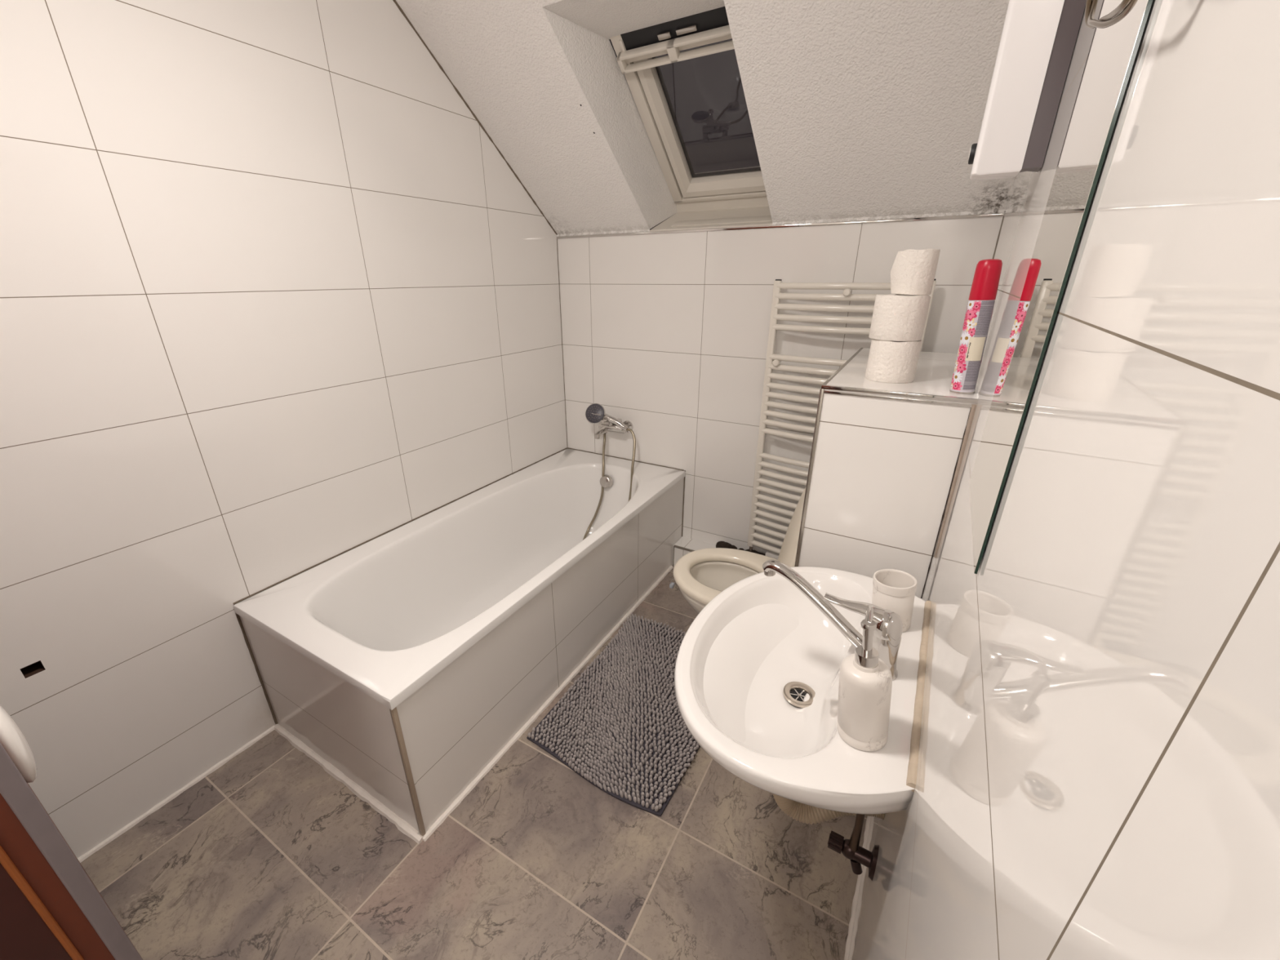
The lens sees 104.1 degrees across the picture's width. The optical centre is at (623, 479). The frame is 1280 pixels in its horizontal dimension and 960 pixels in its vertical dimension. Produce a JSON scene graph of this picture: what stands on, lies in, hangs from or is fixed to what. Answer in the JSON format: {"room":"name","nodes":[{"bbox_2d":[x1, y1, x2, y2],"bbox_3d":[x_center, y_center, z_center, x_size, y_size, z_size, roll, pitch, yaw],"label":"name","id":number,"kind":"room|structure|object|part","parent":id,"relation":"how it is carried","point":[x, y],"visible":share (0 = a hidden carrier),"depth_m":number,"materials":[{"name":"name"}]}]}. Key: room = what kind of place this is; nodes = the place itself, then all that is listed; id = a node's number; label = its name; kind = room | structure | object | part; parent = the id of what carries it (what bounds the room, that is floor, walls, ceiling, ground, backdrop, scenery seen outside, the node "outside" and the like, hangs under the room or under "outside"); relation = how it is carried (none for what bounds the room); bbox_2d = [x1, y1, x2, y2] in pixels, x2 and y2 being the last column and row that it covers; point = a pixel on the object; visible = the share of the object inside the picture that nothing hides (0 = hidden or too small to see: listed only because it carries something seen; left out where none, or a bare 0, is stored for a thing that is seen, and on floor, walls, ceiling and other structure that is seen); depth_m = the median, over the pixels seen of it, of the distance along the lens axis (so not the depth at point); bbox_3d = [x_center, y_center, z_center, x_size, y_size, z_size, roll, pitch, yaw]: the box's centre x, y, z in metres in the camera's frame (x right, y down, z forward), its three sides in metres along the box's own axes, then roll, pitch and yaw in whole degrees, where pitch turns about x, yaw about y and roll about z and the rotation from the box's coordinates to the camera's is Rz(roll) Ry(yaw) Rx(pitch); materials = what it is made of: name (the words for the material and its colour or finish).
{"room":"bathroom","nodes":[
{"label":"bathroom","id":0,"kind":"room"},
{"bbox_2d":[0,0,567,857],"bbox_3d":[-1.034,-0.440,1.600,0.120,2.450,2.600,12,25,28],"label":"wall","id":1,"kind":"structure","parent":0,"point":[275,300],"depth_m":1.37,"materials":[{"name":"tile"}]},
{"bbox_2d":[77,725,274,862],"bbox_3d":[-1.318,0.928,1.491,0.020,0.020,0.522,12,25,28],"label":"trim","id":2,"kind":"structure","parent":1,"relation":"attached to","point":[132,824],"depth_m":1.46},
{"bbox_2d":[235,613,277,724],"bbox_3d":[-1.184,0.623,1.617,0.009,0.470,0.009,3,22,7],"label":"trim","id":3,"kind":"structure","parent":1,"relation":"attached to","point":[237,615],"depth_m":1.61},
{"bbox_2d":[392,0,557,235],"bbox_3d":[-0.566,-1.400,1.955,0.012,0.741,0.935,12,25,28],"label":"trim","id":4,"kind":"structure","parent":1,"relation":"attached to","point":[394,1],"depth_m":1.90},
{"bbox_2d":[239,477,684,832],"bbox_3d":[-0.434,0.409,2.128,0.737,0.474,1.708,12,25,28],"label":"wall","id":5,"kind":"structure","parent":0,"point":[454,725],"depth_m":1.52,"materials":[{"name":"tile"}]},
{"bbox_2d":[274,723,424,844],"bbox_3d":[-0.864,0.911,1.529,0.738,0.030,0.031,12,25,28],"label":"trim","id":6,"kind":"structure","parent":5,"relation":"attached to","point":[403,826],"depth_m":1.49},
{"bbox_2d":[390,706,426,835],"bbox_3d":[-0.548,0.754,1.276,0.012,0.470,0.011,12,25,28],"label":"trim","id":7,"kind":"structure","parent":5,"relation":"attached to","point":[394,714],"depth_m":1.26,"materials":[{"name":"silver"}]},
{"bbox_2d":[233,447,684,604],"bbox_3d":[-0.440,0.164,2.030,0.733,0.006,1.712,12,25,28],"label":"trim","id":8,"kind":"structure","parent":5,"relation":"attached to","point":[382,534],"depth_m":2.01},
{"bbox_2d":[233,448,685,710],"bbox_3d":[-0.434,0.359,2.103,0.739,0.414,1.712,12,25,28],"label":"bathtub","id":9,"kind":"object","parent":5,"relation":"in","point":[386,615],"visible":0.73,"depth_m":1.96,"materials":[{"name":"white ceramic"}]},
{"bbox_3d":[-0.093,0.013,2.615,0.072,0.072,0.033,12,25,28],"label":"overflow knob","id":10,"kind":"part","parent":9,"relation":"part of","materials":[{"name":"silver metal"}]},
{"bbox_2d":[582,403,635,539],"bbox_3d":[-0.106,0.003,2.534,0.317,0.715,0.357,12,25,28],"label":"shower","id":11,"kind":"object","parent":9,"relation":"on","point":[595,413],"visible":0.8,"depth_m":2.55,"materials":[{"name":"silver metal"}]},
{"bbox_3d":[-0.048,-0.298,2.560,0.153,0.092,0.044,4,23,10],"label":"handle","id":12,"kind":"part","parent":11,"relation":"part of","materials":[{"name":"silver metal"}]},
{"bbox_2d":[422,565,672,841],"bbox_3d":[-0.146,0.720,1.989,0.022,0.022,1.584,12,25,28],"label":"trim","id":13,"kind":"structure","parent":5,"relation":"attached to","point":[439,821],"depth_m":1.70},
{"bbox_2d":[80,564,867,959],"bbox_3d":[-0.494,1.188,1.002,2.220,0.120,4.320,12,25,28],"label":"floor","id":14,"kind":"structure","parent":0,"point":[268,855],"depth_m":1.28,"materials":[{"name":"tile"}]},
{"bbox_2d":[526,613,700,816],"bbox_3d":[0.088,0.774,1.809,0.551,0.030,0.787,12,25,28],"label":"bath mat","id":15,"kind":"object","parent":14,"relation":"on","point":[620,726],"visible":0.81,"depth_m":1.68,"materials":[{"name":"grey fabric"}]},
{"bbox_2d":[672,536,715,565],"bbox_3d":[0.603,0.447,2.488,0.733,0.120,0.113,12,25,28],"label":"wall","id":16,"kind":"structure","parent":0,"point":[684,542],"depth_m":2.60,"materials":[{"name":"tile"}]},
{"bbox_2d":[672,545,694,565],"bbox_3d":[0.578,0.465,2.444,0.730,0.122,0.010,12,25,28],"label":"trim","id":17,"kind":"structure","parent":16,"relation":"attached to","point":[675,546],"depth_m":2.58,"materials":[{"name":"silver metal"}]},
{"bbox_2d":[395,0,1015,236],"bbox_3d":[-0.486,-0.704,0.264,2.220,0.749,4.390,12,25,28],"label":"ceiling","id":18,"kind":"structure","parent":0,"point":[858,109],"depth_m":1.58,"materials":[{"name":"paint"}]},
{"bbox_2d":[609,6,772,231],"bbox_3d":[0.323,-1.303,1.874,0.613,0.631,0.643,12,25,28],"label":"window","id":19,"kind":"structure","parent":18,"relation":"attached to","point":[682,76],"depth_m":1.89,"materials":[{"name":"beige"}]},
{"bbox_3d":[0.220,-1.419,1.592,0.500,0.069,0.078,12,25,28],"label":"bar arm","id":20,"kind":"part","parent":19,"relation":"part of","materials":[{"name":"beige"}]},
{"bbox_3d":[0.351,-1.361,1.851,0.475,0.469,0.568,12,25,28],"label":"sash","id":21,"kind":"part","parent":19,"relation":"part of","materials":[{"name":"beige"}]},
{"bbox_3d":[0.351,-1.369,1.843,0.390,0.363,0.458,12,25,28],"label":"pane","id":22,"kind":"part","parent":19,"relation":"part of","materials":[{"name":"clear glass"}]},
{"bbox_3d":[0.427,-1.145,2.135,0.608,0.139,0.190,12,25,28],"label":"sill","id":23,"kind":"part","parent":19,"relation":"part of","materials":[{"name":"beige"}]},
{"bbox_2d":[557,216,1003,554],"bbox_3d":[0.508,-0.307,2.384,2.100,1.598,0.120,12,25,28],"label":"wall","id":24,"kind":"structure","parent":0,"point":[668,333],"depth_m":2.29,"materials":[{"name":"tile"}]},
{"bbox_2d":[556,239,567,444],"bbox_3d":[-0.327,-0.692,2.676,0.005,1.087,0.005,12,25,28],"label":"trim","id":25,"kind":"structure","parent":24,"relation":"attached to","point":[557,239],"depth_m":2.65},
{"bbox_2d":[594,417,632,439],"bbox_3d":[-0.070,-0.274,2.591,0.188,0.103,0.154,12,25,28],"label":"mixer","id":26,"kind":"object","parent":24,"relation":"attached to","point":[605,425],"visible":0.82,"depth_m":2.59,"materials":[{"name":"silver metal"}]},
{"bbox_3d":[-0.114,-0.250,2.595,0.041,0.056,0.100,12,25,28],"label":"spout","id":27,"kind":"part","parent":26,"relation":"part of","materials":[{"name":"silver metal"}]},
{"bbox_3d":[-0.077,-0.295,2.569,0.028,0.047,0.100,12,25,28],"label":"lever","id":28,"kind":"part","parent":26,"relation":"part of","materials":[{"name":"silver metal"}]},
{"bbox_2d":[598,420,632,434],"bbox_3d":[-0.051,-0.279,2.623,0.188,0.064,0.080,12,25,28],"label":"tap","id":29,"kind":"object","parent":26,"relation":"on","point":[610,427],"depth_m":2.60,"materials":[{"name":"silver metal"}]},
{"bbox_2d":[681,470,685,536],"bbox_3d":[0.314,0.130,2.610,0.006,0.380,0.006,-16,27,-34],"label":"trim","id":30,"kind":"structure","parent":24,"relation":"attached to","point":[684,470],"depth_m":2.61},
{"bbox_2d":[556,213,1004,239],"bbox_3d":[0.453,-1.028,2.045,1.814,0.010,0.005,12,25,28],"label":"trim","id":31,"kind":"structure","parent":24,"relation":"attached to","point":[997,215],"depth_m":1.91,"materials":[{"name":"silver metal"}]},
{"bbox_2d":[747,279,936,554],"bbox_3d":[0.825,-0.179,2.041,0.550,1.190,0.097,13,26,30],"label":"towel radiator","id":32,"kind":"object","parent":24,"relation":"attached to","point":[773,360],"visible":0.56,"depth_m":2.03,"materials":[{"name":"white metal"}]},
{"bbox_2d":[715,541,778,559],"bbox_3d":[0.694,0.374,2.393,0.516,0.090,0.076,12,25,28],"label":"radiator valve","id":33,"kind":"object","parent":32,"relation":"attached to","point":[720,544],"visible":0.25,"depth_m":2.42,"materials":[{"name":"plastic"}]},
{"bbox_3d":[0.611,-0.232,2.181,0.027,1.186,0.032,12,25,28],"label":"post","id":34,"kind":"part","parent":32,"relation":"part of","materials":[{"name":"white metal"}]},
{"bbox_3d":[1.062,-0.135,1.936,0.027,1.186,0.032,12,25,28],"label":"post","id":35,"kind":"part","parent":32,"relation":"part of","materials":[{"name":"white metal"}]},
{"bbox_2d":[992,216,1004,258],"bbox_3d":[1.238,-0.664,1.702,0.004,0.425,0.004,3,22,7],"label":"trim","id":36,"kind":"structure","parent":24,"relation":"attached to","point":[1003,216],"depth_m":1.65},
{"bbox_2d":[798,347,977,599],"bbox_3d":[0.844,0.211,1.681,0.351,1.164,0.796,12,25,28],"label":"wall","id":37,"kind":"structure","parent":0,"point":[882,472],"depth_m":1.24,"materials":[{"name":"tile"}]},
{"bbox_2d":[672,488,805,613],"bbox_3d":[0.401,0.314,1.768,0.454,0.713,0.384,12,25,28],"label":"toilet","id":38,"kind":"object","parent":37,"relation":"attached to","point":[702,575],"visible":0.34,"depth_m":1.87,"materials":[{"name":"beige ceramic"}]},
{"bbox_2d":[669,578,674,588],"bbox_3d":[0.193,0.375,1.802,0.052,0.036,0.022,3,22,8],"label":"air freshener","id":39,"kind":"object","parent":38,"relation":"attached to","point":[672,584],"visible":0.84,"depth_m":1.80,"materials":[{"name":"white plastic"}]},
{"bbox_3d":[0.407,0.508,1.844,0.437,0.296,0.366,12,25,28],"label":"bowl","id":40,"kind":"part","parent":38,"relation":"part of","materials":[{"name":"beige ceramic"}]},
{"bbox_3d":[0.401,0.350,1.783,0.454,0.026,0.384,12,25,28],"label":"seat","id":41,"kind":"part","parent":38,"relation":"part of","materials":[{"name":"beige plastic"}]},
{"bbox_3d":[0.553,0.199,1.625,0.094,0.394,0.365,7,23,18],"label":"lid","id":42,"kind":"part","parent":38,"relation":"part of","materials":[{"name":"beige plastic"}]},
{"bbox_2d":[794,388,824,566],"bbox_3d":[0.493,0.312,1.447,0.010,1.158,0.010,12,25,28],"label":"trim","id":43,"kind":"structure","parent":37,"relation":"attached to","point":[821,391],"depth_m":1.31,"materials":[{"name":"silver metal"}]},
{"bbox_2d":[822,347,863,384],"bbox_3d":[0.692,-0.359,1.547,0.008,0.009,0.789,12,25,28],"label":"trim","id":44,"kind":"structure","parent":37,"relation":"attached to","point":[835,373],"depth_m":1.46,"materials":[{"name":"silver metal"}]},
{"bbox_2d":[865,338,922,383],"bbox_3d":[0.692,-0.309,1.281,0.115,0.102,0.115,5,23,12],"label":"toilet roll","id":45,"kind":"object","parent":37,"relation":"on","point":[888,361],"visible":0.84,"depth_m":1.24,"materials":[{"name":"white paper"}]},
{"bbox_2d":[868,293,930,341],"bbox_3d":[0.687,-0.406,1.245,0.121,0.104,0.121,17,28,37],"label":"toilet roll","id":46,"kind":"object","parent":45,"relation":"on","point":[895,317],"visible":1,"depth_m":1.20,"materials":[{"name":"white paper"}]},
{"bbox_2d":[890,248,940,294],"bbox_3d":[0.704,-0.499,1.200,0.085,0.100,0.078,-6,23,-14],"label":"toilet roll","id":47,"kind":"object","parent":46,"relation":"on","point":[913,272],"visible":1,"depth_m":1.18,"materials":[{"name":"white paper"}]},
{"bbox_2d":[821,384,977,407],"bbox_3d":[0.626,-0.195,1.155,0.321,0.018,0.010,12,25,28],"label":"trim","id":48,"kind":"structure","parent":37,"relation":"attached to","point":[823,386],"depth_m":1.15,"materials":[{"name":"silver metal"}]},
{"bbox_2d":[949,258,1002,394],"bbox_3d":[0.779,-0.334,1.103,0.049,0.282,0.049,10,24,29],"label":"spray can","id":49,"kind":"object","parent":37,"relation":"on","point":[984,290],"visible":1,"depth_m":1.09,"materials":[{"name":"white"}]},
{"bbox_3d":[0.781,-0.292,1.096,0.034,0.190,0.008,-2,22,-4],"label":"print panel","id":50,"kind":"part","parent":49,"relation":"part of","materials":[{"name":"multicoloured metal"}]},
{"bbox_2d":[848,0,1279,959],"bbox_3d":[0.664,-0.100,0.744,0.258,2.450,2.720,12,25,28],"label":"wall","id":51,"kind":"structure","parent":0,"point":[1098,773],"depth_m":0.23,"materials":[{"name":"tile"}]},
{"bbox_2d":[674,566,931,814],"bbox_3d":[0.355,0.393,1.036,0.448,0.198,0.657,13,26,29],"label":"washbasin","id":52,"kind":"object","parent":51,"relation":"attached to","point":[757,671],"visible":0.88,"depth_m":0.98,"materials":[{"name":"white ceramic"}]},
{"bbox_2d":[773,793,884,824],"bbox_3d":[0.441,0.628,1.060,0.234,0.276,0.094,13,26,29],"label":"hose","id":53,"kind":"object","parent":52,"relation":"attached to","point":[803,813],"visible":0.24,"depth_m":1.09,"materials":[{"name":"beige"}]},
{"bbox_2d":[762,559,902,680],"bbox_3d":[0.385,0.262,0.959,0.283,0.134,0.060,19,29,40],"label":"mixer","id":54,"kind":"object","parent":52,"relation":"on","point":[886,639],"visible":0.8,"depth_m":0.91,"materials":[{"name":"silver metal"}]},
{"bbox_3d":[0.378,0.246,0.975,0.029,0.116,0.245,-20,29,-40],"label":"spout","id":55,"kind":"part","parent":54,"relation":"part of","materials":[{"name":"silver metal"}]},
{"bbox_3d":[0.424,0.232,0.903,0.115,0.030,0.045,16,27,35],"label":"lever","id":56,"kind":"part","parent":54,"relation":"part of","materials":[{"name":"silver metal"}]},
{"bbox_2d":[872,635,901,680],"bbox_3d":[0.468,0.307,0.897,0.053,0.092,0.053,7,23,32],"label":"tap","id":57,"kind":"object","parent":54,"relation":"on","point":[887,646],"depth_m":0.87,"materials":[{"name":"silver metal"}]},
{"bbox_2d":[837,605,892,751],"bbox_3d":[0.371,0.306,0.755,0.077,0.212,0.083,-15,26,-31],"label":"soap dispenser","id":58,"kind":"object","parent":52,"relation":"on","point":[865,680],"visible":1,"depth_m":0.74,"materials":[{"name":"white ceramic"}]},
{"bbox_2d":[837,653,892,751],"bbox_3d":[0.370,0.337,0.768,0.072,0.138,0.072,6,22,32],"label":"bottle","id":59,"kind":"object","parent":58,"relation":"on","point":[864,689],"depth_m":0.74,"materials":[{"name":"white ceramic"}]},
{"bbox_2d":[871,568,917,631],"bbox_3d":[0.551,0.248,1.025,0.084,0.111,0.078,6,23,16],"label":"toothbrush cup","id":60,"kind":"object","parent":52,"relation":"on","point":[894,590],"visible":0.69,"depth_m":1.00,"materials":[{"name":"white ceramic"}]},
{"bbox_2d":[827,813,879,880],"bbox_3d":[0.467,0.675,0.988,0.089,0.264,0.065,13,26,29],"label":"angle valve","id":61,"kind":"object","parent":51,"relation":"attached to","point":[851,848],"visible":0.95,"depth_m":1.01,"materials":[{"name":"silver"}]},
{"bbox_3d":[0.442,0.753,1.037,0.029,0.032,0.032,13,26,29],"label":"valve handle","id":62,"kind":"part","parent":61,"relation":"part of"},
{"bbox_2d":[849,859,862,875],"bbox_3d":[0.476,0.787,1.020,0.018,0.033,0.027,-20,30,-40],"label":"shutoff valve","id":63,"kind":"object","parent":61,"relation":"attached to","point":[855,864],"depth_m":1.01,"materials":[{"name":"silver metal"}]},
{"bbox_2d":[844,815,871,959],"bbox_3d":[0.427,1.117,1.005,0.018,0.018,1.300,13,26,29],"label":"trim","id":64,"kind":"structure","parent":51,"relation":"attached to","point":[868,818],"depth_m":1.21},
{"bbox_2d":[920,404,977,598],"bbox_3d":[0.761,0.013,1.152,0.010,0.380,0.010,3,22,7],"label":"trim","id":65,"kind":"structure","parent":51,"relation":"attached to","point":[973,406],"depth_m":1.13,"materials":[{"name":"silver metal"}]},
{"bbox_2d":[968,0,1086,180],"bbox_3d":[0.698,-0.851,0.809,0.114,0.620,0.072,13,26,29],"label":"wall lamp","id":66,"kind":"object","parent":51,"relation":"attached to","point":[1038,37],"visible":1,"depth_m":0.85,"materials":[{"name":"white plastic"}]},
{"bbox_3d":[0.654,-0.610,0.935,0.008,0.033,0.033,13,26,29],"label":"switch knob","id":67,"kind":"part","parent":66,"relation":"part of","materials":[{"name":"black plastic"}]},
{"bbox_3d":[0.731,-0.843,0.783,0.029,0.616,0.058,13,26,29],"label":"rail","id":68,"kind":"part","parent":66,"relation":"part of","materials":[{"name":"grey metal"}]},
{"bbox_2d":[969,0,1152,573],"bbox_3d":[0.497,-0.340,0.550,0.005,0.860,0.324,13,26,29],"label":"wall mirror","id":69,"kind":"object","parent":51,"relation":"attached to","point":[1113,49],"visible":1,"depth_m":0.55,"materials":[{"name":"clear glass"}]},
{"bbox_2d":[1084,0,1137,28],"bbox_3d":[0.402,-0.487,0.370,0.033,0.308,0.378,14,26,31],"label":"wire loop","id":70,"kind":"object","parent":69,"relation":"hanging from","point":[1108,20],"visible":1,"depth_m":0.36,"materials":[{"name":"silver metal"}]},
{"bbox_3d":[-0.815,0.076,0.330,1.880,2.450,0.252,12,25,28],"label":"wall","id":71,"kind":"structure","parent":0,"visible":0},
{"bbox_2d":[0,862,72,959],"bbox_3d":[-0.781,0.268,0.376,0.017,2.060,0.274,12,25,28],"label":"door","id":72,"kind":"structure","parent":71,"relation":"attached to","point":[24,934],"depth_m":0.59,"materials":[{"name":"brown wood"}]},
{"bbox_2d":[0,705,142,959],"bbox_3d":[-1.048,0.162,0.708,0.834,1.992,0.062,12,25,28],"label":"door","id":73,"kind":"structure","parent":71,"relation":"in","point":[34,853],"depth_m":0.60,"materials":[{"name":"brown wood"}]},
{"bbox_3d":[-0.743,0.312,0.599,0.090,0.136,0.027,12,25,28],"label":"knob","id":74,"kind":"part","parent":73,"relation":"part of","materials":[{"name":"white ceramic"}]}
]}

